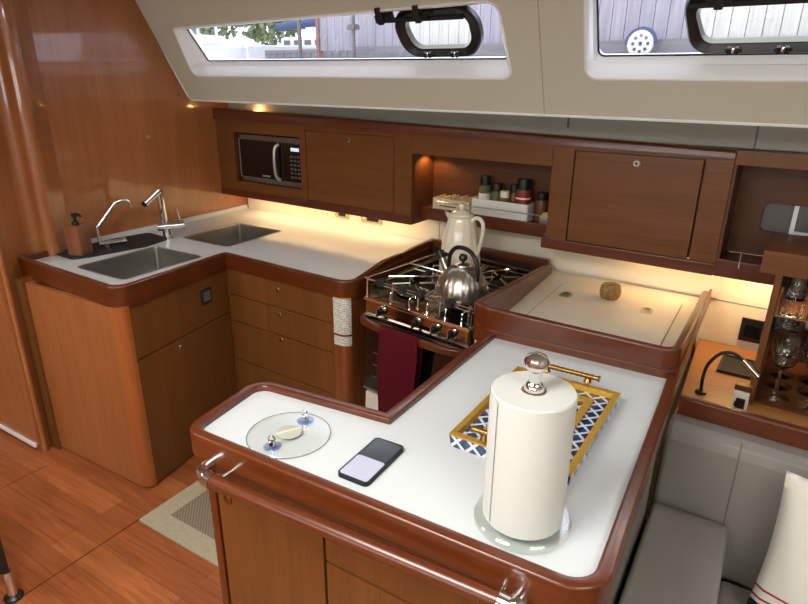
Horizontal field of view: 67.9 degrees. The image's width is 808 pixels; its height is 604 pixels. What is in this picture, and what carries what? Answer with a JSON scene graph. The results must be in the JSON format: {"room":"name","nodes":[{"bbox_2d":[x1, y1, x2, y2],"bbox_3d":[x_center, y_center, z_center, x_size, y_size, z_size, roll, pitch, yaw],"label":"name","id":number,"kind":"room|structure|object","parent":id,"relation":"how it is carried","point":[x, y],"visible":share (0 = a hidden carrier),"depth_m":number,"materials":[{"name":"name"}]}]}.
{"room":"ship interior","nodes":[
{"label":"ship interior","id":0,"kind":"room"},
{"bbox_2d":[26,0,248,348],"bbox_3d":[-1.295,-0.593,3.332,0.040,2.120,1.260,13,24,29],"label":"wall","id":1,"kind":"structure","parent":0,"point":[123,125],"depth_m":2.97,"materials":[{"name":"brown wood"}]},
{"bbox_2d":[0,273,40,447],"bbox_3d":[-2.149,-0.380,2.725,1.025,2.070,0.024,13,24,29],"label":"door","id":2,"kind":"structure","parent":1,"relation":"in","point":[17,418],"depth_m":2.77,"materials":[{"name":"brown wood"}]},
{"bbox_2d":[0,0,68,451],"bbox_3d":[-2.019,-0.440,2.904,1.028,2.120,0.434,13,24,29],"label":"trim","id":3,"kind":"structure","parent":1,"relation":"attached to","point":[33,215],"depth_m":2.61,"materials":[{"name":"brown wood"}]},
{"bbox_2d":[15,276,63,449],"bbox_3d":[-1.625,0.280,2.801,0.054,0.850,0.165,13,24,29],"label":"trim","id":4,"kind":"structure","parent":1,"relation":"attached to","point":[20,282],"depth_m":2.71,"materials":[{"name":"brown wood"}]},
{"bbox_2d":[0,349,649,603],"bbox_3d":[-0.867,1.242,1.528,7.500,0.050,5.200,13,24,29],"label":"floor","id":5,"kind":"structure","parent":0,"point":[56,514],"depth_m":2.33,"materials":[{"name":"brown wood"}]},
{"bbox_2d":[0,539,23,603],"bbox_3d":[-1.564,0.736,1.937,0.430,0.600,0.330,13,24,29],"label":"table leg","id":6,"kind":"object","parent":5,"relation":"on","point":[14,594],"depth_m":2.02,"materials":[{"name":"silver metal"}]},
{"bbox_2d":[0,458,51,489],"bbox_3d":[-2.108,0.991,2.093,0.060,0.004,1.740,13,24,29],"label":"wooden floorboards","id":7,"kind":"structure","parent":5,"relation":"on","point":[44,462],"depth_m":2.70,"materials":[{"name":"brown wood"}]},
{"bbox_2d":[24,513,147,595],"bbox_3d":[-1.511,1.122,1.759,0.004,0.001,1.760,13,24,29],"label":"trim","id":8,"kind":"structure","parent":5,"relation":"on","point":[147,513],"depth_m":2.23,"materials":[{"name":"brown wood"}]},
{"bbox_2d":[25,269,236,486],"bbox_3d":[-1.202,0.275,2.838,0.624,0.840,0.647,13,24,29],"label":"base cabinet","id":9,"kind":"object","parent":5,"relation":"on","point":[127,386],"visible":0.88,"depth_m":2.60,"materials":[{"name":"brown wood"}]},
{"bbox_2d":[200,287,211,304],"bbox_3d":[-0.905,-0.028,2.744,0.008,0.070,0.070,9,22,20],"label":"switch plate","id":10,"kind":"object","parent":9,"relation":"attached to","point":[205,292],"depth_m":2.73,"materials":[{"name":"grey plastic"}]},
{"bbox_2d":[139,481,217,566],"bbox_3d":[-0.554,0.878,2.427,0.860,0.008,0.560,13,24,29],"label":"rug","id":11,"kind":"object","parent":5,"relation":"on","point":[185,518],"visible":0.27,"depth_m":2.41,"materials":[{"name":"fabric"}]},
{"bbox_2d":[226,268,370,406],"bbox_3d":[-0.371,0.210,3.034,0.741,0.840,0.627,14,24,32],"label":"base cabinet","id":12,"kind":"object","parent":5,"relation":"on","point":[284,334],"visible":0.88,"depth_m":2.70,"materials":[{"name":"brown wood"}]},
{"bbox_2d":[18,198,439,307],"bbox_3d":[-0.758,-0.286,2.866,1.446,0.210,1.452,13,24,29],"label":"countertop","id":13,"kind":"structure","parent":12,"relation":"on","point":[316,250],"depth_m":2.80,"materials":[{"name":"white laminate"},{"name":"varnished reddish-brown wood"}]},
{"bbox_2d":[56,233,166,259],"bbox_3d":[-1.400,-0.273,2.918,0.249,0.008,0.491,13,24,29],"label":"drying mat","id":14,"kind":"object","parent":13,"relation":"on","point":[137,241],"visible":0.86,"depth_m":2.90,"materials":[{"name":"black rubber"}]},
{"bbox_2d":[63,213,92,255],"bbox_3d":[-1.488,-0.313,2.738,0.080,0.189,0.074,5,21,11],"label":"soap dispenser","id":15,"kind":"object","parent":14,"relation":"on","point":[77,235],"visible":1,"depth_m":2.72,"materials":[{"name":"brown wood"}]},
{"bbox_2d":[95,199,132,247],"bbox_3d":[-1.377,-0.377,2.858,0.178,0.227,0.039,-12,24,-29],"label":"tap","id":16,"kind":"object","parent":14,"relation":"on","point":[107,243],"visible":1,"depth_m":2.84,"materials":[{"name":"silver metal"}]},
{"bbox_2d":[77,246,200,279],"bbox_3d":[-1.177,-0.115,2.708,0.337,0.143,0.412,13,24,29],"label":"sink","id":17,"kind":"object","parent":13,"relation":"in","point":[147,260],"visible":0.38,"depth_m":2.83,"materials":[{"name":"grey metal"}]},
{"bbox_2d":[141,188,184,239],"bbox_3d":[-1.214,-0.440,3.011,0.091,0.260,0.213,17,26,38],"label":"mixer tap","id":18,"kind":"object","parent":13,"relation":"on","point":[165,226],"visible":0.98,"depth_m":3.02,"materials":[{"name":"silver metal"}]},
{"bbox_2d":[183,223,281,270],"bbox_3d":[-0.901,-0.293,3.194,0.342,0.143,0.402,13,24,29],"label":"sink","id":19,"kind":"object","parent":13,"relation":"in","point":[237,233],"visible":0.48,"depth_m":3.33,"materials":[{"name":"grey metal"}]},
{"bbox_2d":[335,212,348,218],"bbox_3d":[-0.348,-0.494,3.353,0.100,0.047,0.011,14,24,32],"label":"rocker switch","id":20,"kind":"object","parent":13,"relation":"attached to","point":[340,215],"visible":0.52,"depth_m":3.35,"materials":[{"name":"beige plastic"}]},
{"bbox_2d":[361,217,381,224],"bbox_3d":[-0.177,-0.451,3.241,0.143,0.047,0.011,14,24,32],"label":"double socket","id":21,"kind":"object","parent":13,"relation":"attached to","point":[370,220],"visible":0.5,"depth_m":3.24,"materials":[{"name":"beige plastic"}]},
{"bbox_2d":[356,238,550,278],"bbox_3d":[0.225,0.248,2.743,0.628,0.882,0.670,13,24,29],"label":"surround","id":22,"kind":"object","parent":13,"relation":"attached to","point":[529,262],"visible":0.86,"depth_m":2.75,"materials":[{"name":"brown wood"}]},
{"bbox_2d":[364,290,370,389],"bbox_3d":[-0.038,0.267,2.893,0.018,0.838,0.500,14,24,32],"label":"panel","id":23,"kind":"object","parent":12,"relation":"in","point":[369,291],"depth_m":2.59,"materials":[{"name":"brown wood"}]},
{"bbox_2d":[190,332,677,603],"bbox_3d":[0.097,0.687,1.657,0.986,0.916,0.975,13,24,29],"label":"base cabinet","id":24,"kind":"object","parent":5,"relation":"on","point":[425,505],"depth_m":1.30,"materials":[{"name":"white laminate"}]},
{"bbox_2d":[338,438,403,486],"bbox_3d":[-0.069,0.343,1.297,0.077,0.010,0.156,12,23,28],"label":"phone","id":25,"kind":"object","parent":24,"relation":"on","point":[368,464],"visible":1,"depth_m":1.28,"materials":[{"name":"black plastic"},{"name":"dark glass"},{"name":"pale lilac glass screen"}]},
{"bbox_2d":[474,351,571,543],"bbox_3d":[0.223,0.249,1.069,0.180,0.349,0.180,13,24,29],"label":"towel holder","id":26,"kind":"object","parent":24,"relation":"on","point":[536,363],"visible":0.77,"depth_m":1.01,"materials":[{"name":"silver metal"}]},
{"bbox_2d":[482,371,577,540],"bbox_3d":[0.222,0.273,1.079,0.148,0.260,0.147,13,24,29],"label":"paper towel roll","id":27,"kind":"object","parent":26,"relation":"on","point":[530,437],"visible":0.91,"depth_m":1.02,"materials":[{"name":"white paper"}]},
{"bbox_2d":[449,363,620,486],"bbox_3d":[0.326,0.262,1.435,0.278,0.071,0.410,13,24,30],"label":"serving tray","id":28,"kind":"object","parent":24,"relation":"on","point":[595,405],"visible":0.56,"depth_m":1.41,"materials":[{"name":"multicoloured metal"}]},
{"bbox_3d":[-0.267,0.307,1.394,0.196,0.005,0.196,13,24,29],"label":"disc","id":29,"kind":"object","parent":24,"relation":"on","visible":0},
{"bbox_2d":[268,435,275,446],"bbox_3d":[-0.294,0.309,1.338,0.041,0.028,0.041,5,21,11],"label":"hook","id":30,"kind":"object","parent":29,"relation":"on","point":[272,443],"visible":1,"depth_m":1.33,"materials":[{"name":"silver metal"}]},
{"bbox_2d":[276,425,301,438],"bbox_3d":[-0.268,0.300,1.395,0.060,0.006,0.060,-10,23,-26],"label":"butter dish","id":31,"kind":"object","parent":29,"relation":"on","point":[288,431],"visible":1,"depth_m":1.39,"materials":[{"name":"beige ceramic"}]},
{"bbox_2d":[301,410,308,420],"bbox_3d":[-0.237,0.272,1.440,0.041,0.028,0.041,7,21,17],"label":"hook","id":32,"kind":"object","parent":29,"relation":"on","point":[305,417],"visible":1,"depth_m":1.44,"materials":[{"name":"silver metal"}]},
{"bbox_2d":[361,253,532,409],"bbox_3d":[0.197,0.287,2.635,0.518,0.905,0.695,14,24,32],"label":"stove","id":33,"kind":"object","parent":5,"relation":"on","point":[406,301],"visible":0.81,"depth_m":2.36,"materials":[{"name":"silver metal"}]},
{"bbox_2d":[377,325,422,411],"bbox_3d":[-0.024,0.318,2.372,0.202,0.452,0.042,14,24,32],"label":"hand towel","id":34,"kind":"object","parent":33,"relation":"hanging from","point":[399,359],"visible":0.81,"depth_m":2.33,"materials":[{"name":"red fabric"}]},
{"bbox_2d":[363,316,474,392],"bbox_3d":[0.208,0.162,2.611,0.524,0.458,0.653,13,24,29],"label":"oven","id":35,"kind":"object","parent":33,"relation":"in","point":[461,330],"depth_m":2.30,"materials":[{"name":"black metal"}]},
{"bbox_2d":[371,257,532,324],"bbox_3d":[0.233,-0.077,2.537,0.482,0.087,0.600,14,24,32],"label":"cooktop","id":36,"kind":"object","parent":33,"relation":"in","point":[425,275],"depth_m":2.52,"materials":[{"name":"silver metal"}]},
{"bbox_2d":[436,245,487,304],"bbox_3d":[0.215,-0.117,2.297,0.220,0.204,0.201,5,21,12],"label":"kettle","id":37,"kind":"object","parent":33,"relation":"on","point":[463,282],"visible":0.95,"depth_m":2.25,"materials":[{"name":"silver metal"}]},
{"bbox_2d":[439,203,484,273],"bbox_3d":[0.242,-0.273,2.555,0.181,0.301,0.179,-2,21,-8],"label":"coffee pot","id":38,"kind":"object","parent":33,"relation":"on","point":[460,228],"visible":0.8,"depth_m":2.49,"materials":[{"name":"beige ceramic"}]},
{"bbox_2d":[649,414,807,590],"bbox_3d":[1.237,1.016,1.055,1.745,0.742,1.192,13,24,29],"label":"seat backrest","id":39,"kind":"object","parent":5,"relation":"on","point":[733,479],"visible":0.6,"depth_m":1.70,"materials":[{"name":"beige leather"}]},
{"bbox_2d":[618,503,727,603],"bbox_3d":[0.544,0.820,1.323,0.204,0.098,1.105,13,24,29],"label":"seat cushion","id":40,"kind":"object","parent":39,"relation":"on","point":[679,557],"visible":1,"depth_m":1.57,"materials":[{"name":"grey leather"}]},
{"bbox_2d":[717,581,751,603],"bbox_3d":[1.292,1.061,1.149,1.326,0.098,0.675,13,24,29],"label":"seat cushion","id":41,"kind":"object","parent":39,"relation":"on","point":[729,593],"visible":0.52,"depth_m":1.67,"materials":[{"name":"grey leather"}]},
{"bbox_2d":[746,471,807,603],"bbox_3d":[1.085,0.669,1.470,0.381,0.416,0.172,13,24,29],"label":"pillow","id":42,"kind":"object","parent":41,"relation":"on","point":[782,578],"visible":1,"depth_m":1.50,"materials":[{"name":"beige fabric"}]},
{"bbox_2d":[675,339,807,450],"bbox_3d":[1.438,0.340,1.857,1.051,0.130,0.810,13,24,29],"label":"shelf","id":43,"kind":"object","parent":39,"relation":"on","point":[786,427],"visible":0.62,"depth_m":1.87,"materials":[{"name":"brown wood"}]},
{"bbox_2d":[695,351,760,394],"bbox_3d":[1.057,0.240,1.955,0.176,0.171,0.036,14,24,32],"label":"reading lamp","id":44,"kind":"object","parent":43,"relation":"on","point":[700,391],"visible":1,"depth_m":1.94,"materials":[{"name":"black plastic"}]},
{"bbox_2d":[716,354,754,379],"bbox_3d":[1.223,0.235,2.205,0.113,0.009,0.170,14,24,32],"label":"pad","id":45,"kind":"object","parent":43,"relation":"on","point":[729,364],"visible":0.84,"depth_m":2.19,"materials":[{"name":"black rubber"}]},
{"bbox_2d":[731,382,753,410],"bbox_3d":[1.075,0.303,1.911,0.050,0.084,0.038,14,24,32],"label":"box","id":46,"kind":"object","parent":43,"relation":"on","point":[742,391],"visible":1,"depth_m":1.91,"materials":[{"name":"beige"}]},
{"bbox_2d":[734,382,753,392],"bbox_3d":[1.079,0.271,1.905,0.050,0.018,0.024,14,24,32],"label":"cap","id":47,"kind":"object","parent":46,"relation":"attached to","point":[739,387],"depth_m":1.90,"materials":[{"name":"brown wood"}]},
{"bbox_2d":[748,233,807,415],"bbox_3d":[1.417,0.071,1.932,0.505,0.508,0.450,14,24,32],"label":"glass rack","id":48,"kind":"object","parent":43,"relation":"on","point":[784,255],"visible":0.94,"depth_m":1.88,"materials":[{"name":"brown wood"}]},
{"bbox_2d":[766,368,793,378],"bbox_3d":[1.338,0.147,2.094,0.097,0.234,0.097,14,24,32],"label":"hole","id":49,"kind":"object","parent":48,"relation":"on","point":[773,372],"visible":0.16,"depth_m":2.13,"materials":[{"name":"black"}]},
{"bbox_2d":[760,329,805,403],"bbox_3d":[1.222,0.204,1.937,0.097,0.234,0.097,14,24,32],"label":"wine glass","id":50,"kind":"object","parent":48,"relation":"on","point":[786,349],"visible":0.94,"depth_m":1.90,"materials":[{"name":"white"}]},
{"bbox_2d":[763,329,806,390],"bbox_3d":[1.280,0.176,2.016,0.097,0.234,0.097,14,24,32],"label":"wine glass","id":51,"kind":"object","parent":48,"relation":"on","point":[783,386],"visible":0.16,"depth_m":2.05,"materials":[{"name":"white"}]},
{"bbox_2d":[771,291,807,335],"bbox_3d":[1.440,0.066,1.925,0.422,0.007,0.410,14,24,32],"label":"shelf","id":52,"kind":"object","parent":48,"relation":"attached to","point":[801,329],"depth_m":1.88,"materials":[{"name":"brown wood"}]},
{"bbox_2d":[776,296,806,327],"bbox_3d":[1.212,0.030,1.881,0.070,0.085,0.070,14,24,32],"label":"tumbler","id":53,"kind":"object","parent":48,"relation":"on","point":[787,308],"visible":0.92,"depth_m":1.86,"materials":[{"name":"white"}]},
{"bbox_2d":[783,277,807,301],"bbox_3d":[1.212,-0.050,1.851,0.070,0.085,0.070,14,24,32],"label":"tumbler","id":54,"kind":"object","parent":53,"relation":"on","point":[795,289],"visible":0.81,"depth_m":1.83,"materials":[{"name":"white"}]},
{"bbox_2d":[795,347,807,410],"bbox_3d":[1.304,0.225,1.884,0.097,0.234,0.097,14,24,32],"label":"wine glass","id":55,"kind":"object","parent":48,"relation":"on","point":[801,403],"visible":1,"depth_m":1.92,"materials":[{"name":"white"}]},
{"bbox_2d":[797,343,807,397],"bbox_3d":[1.362,0.196,1.962,0.097,0.234,0.097,14,24,32],"label":"wine glass","id":56,"kind":"object","parent":48,"relation":"on","point":[803,391],"visible":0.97,"depth_m":2.01,"materials":[{"name":"white"}]},
{"bbox_2d":[799,376,807,384],"bbox_3d":[1.420,0.168,2.041,0.097,0.234,0.097,14,24,32],"label":"hole","id":57,"kind":"object","parent":48,"relation":"on","point":[804,379],"visible":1,"depth_m":2.09,"materials":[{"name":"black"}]},
{"bbox_2d":[135,0,807,124],"bbox_3d":[0.621,-0.864,1.849,4.588,0.581,0.334,14,24,32],"label":"wall","id":58,"kind":"structure","parent":0,"point":[568,90],"depth_m":2.13,"materials":[{"name":"beige paint"}]},
{"bbox_2d":[173,0,511,79],"bbox_3d":[-0.376,-1.092,2.550,1.806,0.262,0.190,14,24,32],"label":"window","id":59,"kind":"structure","parent":58,"relation":"in","point":[450,61],"depth_m":2.37,"materials":[{"name":"white"}]},
{"bbox_2d":[161,48,807,127],"bbox_3d":[0.699,-0.906,1.977,4.605,0.583,0.330,12,23,29],"label":"trim","id":60,"kind":"structure","parent":58,"relation":"attached to","point":[316,105],"depth_m":2.22,"materials":[{"name":"white"}]},
{"bbox_2d":[537,0,544,113],"bbox_3d":[0.442,-0.903,1.960,0.004,0.576,0.327,11,23,25],"label":"trim","id":61,"kind":"structure","parent":58,"relation":"attached to","point":[537,0],"depth_m":2.03,"materials":[{"name":"beige"}]},
{"bbox_2d":[584,0,807,81],"bbox_3d":[1.348,-0.665,1.424,1.876,0.276,0.190,14,24,32],"label":"window","id":62,"kind":"structure","parent":58,"relation":"in","point":[757,59],"depth_m":1.78,"materials":[{"name":"white plastic"}]},
{"bbox_2d":[228,103,807,151],"bbox_3d":[1.129,-0.669,2.153,5.200,0.205,0.100,14,24,32],"label":"wall","id":63,"kind":"structure","parent":0,"point":[720,135],"depth_m":2.36,"materials":[{"name":"beige"}]},
{"bbox_2d":[567,118,758,149],"bbox_3d":[0.936,-0.681,2.224,0.676,0.220,0.006,14,24,32],"label":"trim","id":64,"kind":"structure","parent":63,"relation":"attached to","point":[568,118],"depth_m":2.06,"materials":[{"name":"grey plastic"}]},
{"bbox_2d":[392,142,807,373],"bbox_3d":[1.160,-0.018,2.453,5.200,1.700,0.032,14,24,32],"label":"wall","id":65,"kind":"structure","parent":0,"point":[721,323],"depth_m":2.36,"materials":[{"name":"white paint"}]},
{"bbox_2d":[215,119,308,207],"bbox_3d":[-0.748,-0.813,3.427,0.703,0.436,0.204,14,24,32],"label":"locker","id":66,"kind":"object","parent":65,"relation":"attached to","point":[228,132],"visible":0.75,"depth_m":3.40,"materials":[{"name":"brown wood"}]},
{"bbox_2d":[238,133,301,187],"bbox_3d":[-0.712,-0.803,3.386,0.500,0.262,0.201,14,24,32],"label":"microwave","id":67,"kind":"object","parent":66,"relation":"in","point":[271,159],"visible":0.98,"depth_m":3.33,"materials":[{"name":"grey metal"}]},
{"bbox_2d":[304,126,427,224],"bbox_3d":[-0.183,-0.670,3.058,0.674,0.436,0.207,14,24,32],"label":"locker","id":68,"kind":"object","parent":65,"relation":"attached to","point":[368,174],"visible":0.9,"depth_m":2.97,"materials":[{"name":"brown wood"}]},
{"bbox_2d":[412,134,553,236],"bbox_3d":[0.373,-0.536,2.697,0.685,0.426,0.203,14,24,32],"label":"niche shelf","id":69,"kind":"object","parent":65,"relation":"attached to","point":[448,166],"visible":0.65,"depth_m":2.71,"materials":[{"name":"brown wood"}]},
{"bbox_2d":[433,196,471,210],"bbox_3d":[0.241,-0.466,2.864,0.200,0.055,0.076,14,24,32],"label":"box","id":70,"kind":"object","parent":69,"relation":"on","point":[436,204],"visible":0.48,"depth_m":2.84,"materials":[{"name":"beige paper"}]},
{"bbox_2d":[471,196,533,221],"bbox_3d":[0.445,-0.424,2.725,0.280,0.078,0.080,14,24,32],"label":"storage bin","id":71,"kind":"object","parent":69,"relation":"on","point":[522,208],"visible":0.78,"depth_m":2.68,"materials":[{"name":"white plastic"}]},
{"bbox_2d":[478,175,490,199],"bbox_3d":[0.372,-0.495,2.763,0.056,0.174,0.056,14,24,32],"label":"spice jar","id":72,"kind":"object","parent":71,"relation":"in","point":[485,180],"visible":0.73,"depth_m":2.73,"materials":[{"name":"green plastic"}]},
{"bbox_2d":[490,182,502,200],"bbox_3d":[0.421,-0.470,2.739,0.058,0.143,0.058,14,24,32],"label":"jar","id":73,"kind":"object","parent":71,"relation":"in","point":[496,187],"visible":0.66,"depth_m":2.71,"materials":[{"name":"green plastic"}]},
{"bbox_2d":[499,190,509,202],"bbox_3d":[0.451,-0.441,2.699,0.048,0.118,0.048,14,24,32],"label":"jar","id":74,"kind":"object","parent":71,"relation":"in","point":[504,194],"visible":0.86,"depth_m":2.67,"materials":[{"name":"beige"}]},
{"bbox_2d":[509,184,516,202],"bbox_3d":[0.493,-0.456,2.701,0.048,0.146,0.048,14,24,32],"label":"jar","id":75,"kind":"object","parent":71,"relation":"in","point":[513,187],"visible":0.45,"depth_m":2.67,"materials":[{"name":"brown glass"}]},
{"bbox_2d":[515,178,531,204],"bbox_3d":[0.527,-0.455,2.654,0.071,0.177,0.071,14,24,32],"label":"bottle","id":76,"kind":"object","parent":71,"relation":"in","point":[523,195],"visible":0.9,"depth_m":2.62,"materials":[{"name":"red plastic"}]},
{"bbox_2d":[534,192,548,222],"bbox_3d":[0.604,-0.416,2.635,0.058,0.129,0.058,14,24,32],"label":"spice jar","id":77,"kind":"object","parent":69,"relation":"on","point":[541,204],"visible":0.82,"depth_m":2.61,"materials":[{"name":"brown glass"}]},
{"bbox_2d":[539,217,546,223],"bbox_3d":[0.617,-0.354,2.605,0.056,0.033,0.026,14,24,32],"label":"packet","id":78,"kind":"object","parent":69,"relation":"on","point":[543,220],"visible":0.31,"depth_m":2.60,"materials":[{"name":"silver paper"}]},
{"bbox_2d":[440,221,721,297],"bbox_3d":[0.710,-0.217,2.683,1.285,0.145,0.012,14,24,32],"label":"backsplash","id":79,"kind":"structure","parent":65,"relation":"attached to","point":[683,281],"depth_m":2.59,"materials":[{"name":"white paint"}]},
{"bbox_2d":[473,263,711,535],"bbox_3d":[0.707,0.258,2.282,0.675,0.695,0.919,13,24,29],"label":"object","id":80,"kind":"object","parent":65,"relation":"attached to","point":[653,332],"visible":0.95,"depth_m":2.08,"materials":[{"name":"beige laminate"}]},
{"bbox_2d":[600,282,620,299],"bbox_3d":[0.814,-0.043,2.367,0.082,0.058,0.074,6,21,13],"label":"candle holder","id":81,"kind":"object","parent":80,"relation":"on","point":[608,290],"visible":1,"depth_m":2.34,"materials":[{"name":"brown wood"}]},
{"bbox_2d":[541,145,736,275],"bbox_3d":[0.904,-0.393,2.351,0.662,0.434,0.209,14,24,32],"label":"locker","id":82,"kind":"object","parent":65,"relation":"attached to","point":[652,209],"visible":0.94,"depth_m":2.25,"materials":[{"name":"brown wood"}]},
{"bbox_2d":[691,298,765,357],"bbox_3d":[1.419,0.087,2.278,0.543,0.430,0.004,14,24,32],"label":"trim","id":83,"kind":"structure","parent":65,"relation":"attached to","point":[711,298],"depth_m":2.42,"materials":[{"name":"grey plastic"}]},
{"bbox_2d":[738,317,764,343],"bbox_3d":[1.353,0.113,2.330,0.087,0.095,0.013,14,24,32],"label":"socket","id":84,"kind":"object","parent":65,"relation":"attached to","point":[750,330],"visible":0.76,"depth_m":2.33,"materials":[{"name":"black plastic"}]},
{"bbox_2d":[713,150,807,286],"bbox_3d":[1.546,-0.238,1.933,0.901,0.442,0.206,14,24,32],"label":"locker","id":85,"kind":"object","parent":65,"relation":"attached to","point":[768,193],"visible":0.92,"depth_m":2.14,"materials":[{"name":"brown wood"}]},
{"bbox_2d":[690,145,807,153],"bbox_3d":[1.008,-0.563,2.178,4.980,0.008,0.060,14,24,32],"label":"board","id":86,"kind":"object","parent":85,"relation":"on","point":[690,145],"visible":0.02,"depth_m":2.04,"materials":[{"name":"brown wood"}]},
{"bbox_2d":[213,108,737,159],"bbox_3d":[0.023,-0.802,2.747,2.698,0.079,0.050,14,24,32],"label":"ceiling trim","id":87,"kind":"structure","parent":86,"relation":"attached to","point":[218,113],"depth_m":2.56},
{"label":"outside","id":88,"kind":"structure","parent":0,"visible":0},
{"bbox_3d":[5.175,-4.424,11.796,24.000,0.300,13.700,14,24,32],"label":"dock","id":89,"kind":"object","parent":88,"visible":0},
{"bbox_2d":[247,18,315,58],"bbox_3d":[-2.784,-9.261,17.557,3.960,4.500,1.618,9,22,22],"label":"moored boat","id":90,"kind":"object","parent":89,"relation":"on","point":[287,43],"visible":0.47,"depth_m":17.93,"materials":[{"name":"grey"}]},
{"bbox_2d":[297,20,302,58],"bbox_3d":[-1.422,-4.525,7.894,0.052,2.700,0.052,14,24,32],"label":"post","id":91,"kind":"object","parent":89,"relation":"on","point":[298,21],"visible":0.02,"depth_m":8.22,"materials":[{"name":"grey metal"}]},
{"bbox_2d":[265,49,351,58],"bbox_3d":[-2.175,-5.807,14.205,2.800,0.320,0.415,14,24,32],"label":"box","id":92,"kind":"object","parent":89,"relation":"on","point":[293,53],"visible":0.42,"depth_m":14.08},
{"bbox_2d":[347,15,359,57],"bbox_3d":[-0.642,-4.329,7.387,0.180,2.700,0.100,14,24,32],"label":"post","id":93,"kind":"object","parent":89,"relation":"on","point":[353,26],"visible":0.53,"depth_m":7.68,"materials":[{"name":"grey metal"}]},
{"bbox_2d":[315,0,807,57],"bbox_3d":[3.220,-3.570,5.161,10.824,2.700,0.162,14,24,32],"label":"fence","id":94,"kind":"object","parent":89,"relation":"on","point":[617,18],"visible":0.45,"depth_m":6.18,"materials":[{"name":"grey"}]},
{"bbox_2d":[625,26,657,52],"bbox_3d":[2.338,-2.566,5.923,0.312,0.281,0.044,14,24,32],"label":"wheel","id":95,"kind":"object","parent":89,"relation":"on","point":[646,31],"visible":0.92,"depth_m":5.90,"materials":[{"name":"white"}]},
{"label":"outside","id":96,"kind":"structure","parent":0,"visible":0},
{"bbox_2d":[195,28,246,58],"bbox_3d":[-6.405,-9.609,18.041,4.180,4.750,1.708,14,24,32],"label":"moored boat","id":97,"kind":"object","parent":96,"point":[216,47],"visible":0.19,"depth_m":17.67,"materials":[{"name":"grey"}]},
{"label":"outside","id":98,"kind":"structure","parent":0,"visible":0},
{"bbox_2d":[214,27,248,58],"bbox_3d":[-7.295,-11.718,22.603,4.840,5.500,1.977,11,23,27],"label":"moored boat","id":99,"kind":"object","parent":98,"point":[229,42],"visible":0.03,"depth_m":22.85,"materials":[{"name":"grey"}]},
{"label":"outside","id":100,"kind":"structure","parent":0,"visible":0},
{"bbox_2d":[237,19,305,45],"bbox_3d":[-6.436,-13.216,28.933,3.885,4.599,4.060,13,24,29],"label":"tree","id":101,"kind":"object","parent":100,"point":[257,32],"visible":0.3,"depth_m":28.41,"materials":[{"name":"green plant"}]},
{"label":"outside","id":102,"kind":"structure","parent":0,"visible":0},
{"bbox_2d":[191,25,238,38],"bbox_3d":[-10.555,-14.395,31.628,4.022,4.855,4.147,13,24,29],"label":"tree","id":103,"kind":"object","parent":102,"point":[210,30],"visible":0.11,"depth_m":31.28,"materials":[{"name":"green plant"}]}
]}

